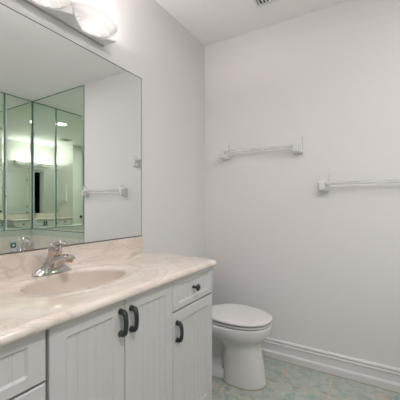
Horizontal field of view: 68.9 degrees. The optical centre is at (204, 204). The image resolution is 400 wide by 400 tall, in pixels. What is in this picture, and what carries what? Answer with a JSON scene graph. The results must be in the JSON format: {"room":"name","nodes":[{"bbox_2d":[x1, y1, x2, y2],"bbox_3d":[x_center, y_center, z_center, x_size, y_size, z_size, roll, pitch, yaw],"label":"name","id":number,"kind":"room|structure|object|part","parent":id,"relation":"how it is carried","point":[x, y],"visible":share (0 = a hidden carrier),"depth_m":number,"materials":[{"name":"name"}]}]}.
{"room":"bathroom","nodes":[
{"label":"bathroom","id":0,"kind":"room"},
{"bbox_2d":[0,0,204,257],"bbox_3d":[-0.551,-0.101,1.598,0.100,2.440,1.998,0,0,30],"label":"wall","id":1,"kind":"structure","parent":0,"point":[151,44],"depth_m":1.98,"materials":[{"name":"white paint"}]},
{"bbox_2d":[23,0,116,46],"bbox_3d":[-0.656,-0.863,1.165,0.159,0.076,0.759,0,0,30],"label":"vanity light","id":2,"kind":"object","parent":1,"relation":"attached to","point":[86,19],"visible":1,"depth_m":1.31,"materials":[{"name":"white glass"}]},
{"bbox_3d":[-0.656,-0.854,1.165,0.159,0.057,0.259,0,0,30],"label":"lamp shade","id":3,"kind":"part","parent":2,"relation":"part of","materials":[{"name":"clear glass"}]},
{"bbox_3d":[-0.530,-0.854,1.381,0.159,0.057,0.259,0,0,30],"label":"lamp shade","id":4,"kind":"part","parent":2,"relation":"part of","materials":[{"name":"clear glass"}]},
{"bbox_2d":[0,2,141,254],"bbox_3d":[-0.698,-0.287,1.242,0.006,0.957,1.229,0,0,30],"label":"vanity mirror","id":5,"kind":"object","parent":1,"relation":"attached to","point":[71,116],"visible":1,"depth_m":1.33,"materials":[{"name":"clear glass"}]},
{"bbox_2d":[0,236,142,278],"bbox_3d":[-0.693,0.237,1.237,0.018,0.090,1.227,0,0,30],"label":"backsplash","id":6,"kind":"structure","parent":1,"relation":"attached to","point":[22,263],"depth_m":1.37,"materials":[{"name":"stone"}]},
{"bbox_2d":[155,0,347,45],"bbox_3d":[0.490,-1.361,-0.057,3.572,0.080,3.998,0,0,30],"label":"ceiling","id":7,"kind":"structure","parent":0,"point":[210,22],"depth_m":2.03,"materials":[{"name":"white paint"}]},
{"bbox_2d":[252,0,278,7],"bbox_3d":[0.397,-1.315,1.755,0.280,0.012,0.280,0,0,30],"label":"ceiling vent","id":8,"kind":"object","parent":7,"relation":"in","point":[258,3],"visible":1,"depth_m":1.89,"materials":[{"name":"white metal"}]},
{"bbox_2d":[205,0,399,367],"bbox_3d":[1.133,-0.101,1.826,2.772,2.440,0.100,0,0,30],"label":"wall","id":9,"kind":"structure","parent":0,"point":[325,266],"depth_m":2.00,"materials":[{"name":"white paint"}]},
{"bbox_2d":[219,137,302,159],"bbox_3d":[0.394,-0.414,2.161,0.629,0.116,0.070,0,0,30],"label":"towel bar","id":10,"kind":"object","parent":9,"relation":"attached to","point":[297,146],"visible":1,"depth_m":2.03,"materials":[{"name":"white ceramic"}]},
{"bbox_2d":[261,337,399,392],"bbox_3d":[0.662,1.050,2.030,1.553,0.137,0.024,0,0,30],"label":"baseboard","id":11,"kind":"structure","parent":9,"relation":"attached to","point":[387,377],"depth_m":1.91,"materials":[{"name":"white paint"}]},
{"bbox_2d":[212,356,399,399],"bbox_3d":[0.490,1.159,-0.057,3.572,0.080,3.998,0,0,30],"label":"floor","id":12,"kind":"structure","parent":0,"point":[285,381],"depth_m":1.77,"materials":[{"name":"tile"}]},
{"bbox_2d":[0,267,211,399],"bbox_3d":[-0.471,0.716,1.091,0.545,0.806,1.198,0,0,30],"label":"vanity cabinet","id":13,"kind":"object","parent":12,"relation":"on","point":[155,344],"visible":0.89,"depth_m":0.97,"materials":[{"name":"white wood"}]},
{"bbox_3d":[-0.492,0.379,0.601,0.019,0.131,0.326,0,0,30],"label":"drawer","id":14,"kind":"part","parent":13,"relation":"part of","materials":[{"name":"grey paint"}]},
{"bbox_3d":[-0.492,0.537,0.601,0.019,0.173,0.326,0,0,30],"label":"drawer","id":15,"kind":"part","parent":13,"relation":"part of","materials":[{"name":"grey paint"}]},
{"bbox_3d":[-0.340,0.653,0.861,0.019,0.681,0.258,0,0,30],"label":"door","id":16,"kind":"part","parent":13,"relation":"part of","materials":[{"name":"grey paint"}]},
{"bbox_2d":[0,236,216,346],"bbox_3d":[-0.470,0.304,1.107,0.534,0.224,1.230,0,0,30],"label":"countertop","id":17,"kind":"structure","parent":13,"relation":"on","point":[103,274],"depth_m":1.12,"materials":[{"name":"stone"}]},
{"bbox_2d":[31,240,74,276],"bbox_3d":[-0.583,0.212,1.172,0.161,0.136,0.166,0,0,30],"label":"faucet","id":18,"kind":"object","parent":17,"relation":"on","point":[55,260],"visible":1,"depth_m":1.16,"materials":[{"name":"silver metal"}]},
{"bbox_3d":[-0.590,0.172,1.176,0.100,0.054,0.051,0,0,30],"label":"lever","id":19,"kind":"part","parent":18,"relation":"part of","materials":[{"name":"silver metal"}]},
{"bbox_3d":[-0.574,0.234,1.166,0.140,0.078,0.060,0,0,30],"label":"spout","id":20,"kind":"part","parent":18,"relation":"part of","materials":[{"name":"silver metal"}]},
{"bbox_2d":[21,271,123,293],"bbox_3d":[-0.481,0.353,1.109,0.269,0.125,0.393,0,0,30],"label":"basin","id":21,"kind":"object","parent":17,"relation":"in","point":[68,282],"depth_m":1.20,"materials":[{"name":"beige ceramic"}]},
{"bbox_3d":[-0.262,0.385,0.942,0.033,0.093,0.021,0,0,30],"label":"handle","id":22,"kind":"part","parent":13,"relation":"part of","materials":[{"name":"grey metal"}]},
{"bbox_3d":[-0.237,0.388,0.984,0.033,0.092,0.021,0,0,30],"label":"handle","id":23,"kind":"part","parent":13,"relation":"part of","materials":[{"name":"grey metal"}]},
{"bbox_3d":[-0.206,0.653,1.087,0.019,0.681,0.262,0,0,30],"label":"door","id":24,"kind":"part","parent":13,"relation":"part of","materials":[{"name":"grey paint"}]},
{"bbox_3d":[-0.103,0.530,1.211,0.033,0.092,0.021,0,0,30],"label":"handle","id":25,"kind":"part","parent":13,"relation":"part of","materials":[{"name":"grey metal"}]},
{"bbox_3d":[-0.055,0.379,1.345,0.019,0.131,0.330,0,0,30],"label":"drawer","id":26,"kind":"part","parent":13,"relation":"part of","materials":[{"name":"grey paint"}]},
{"bbox_3d":[-0.055,0.723,1.345,0.019,0.543,0.330,0,0,30],"label":"door","id":27,"kind":"part","parent":13,"relation":"part of","materials":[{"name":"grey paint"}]},
{"bbox_3d":[-0.040,0.378,1.332,0.038,0.032,0.032,0,0,30],"label":"knob","id":28,"kind":"part","parent":13,"relation":"part of","materials":[{"name":"grey metal"}]},
{"bbox_2d":[212,266,271,390],"bbox_3d":[0.106,0.774,1.934,0.681,0.690,0.408,0,0,30],"label":"toilet","id":29,"kind":"object","parent":12,"relation":"on","point":[238,330],"visible":0.67,"depth_m":1.77,"materials":[{"name":"white ceramic"}]},
{"bbox_3d":[-0.099,0.603,2.054,0.193,0.288,0.390,0,0,30],"label":"tank","id":30,"kind":"part","parent":29,"relation":"part of","materials":[{"name":"white ceramic"}]},
{"bbox_3d":[0.216,0.725,1.869,0.420,0.012,0.322,0,0,30],"label":"seat","id":31,"kind":"part","parent":29,"relation":"part of","materials":[{"name":"white plastic"}]},
{"bbox_3d":[0.215,0.703,1.870,0.429,0.019,0.328,0,0,30],"label":"lid","id":32,"kind":"part","parent":29,"relation":"part of","materials":[{"name":"white plastic"}]},
{"bbox_3d":[0.188,0.926,1.885,0.483,0.378,0.328,0,0,30],"label":"bowl","id":33,"kind":"part","parent":29,"relation":"part of","materials":[{"name":"white ceramic"}]}
]}

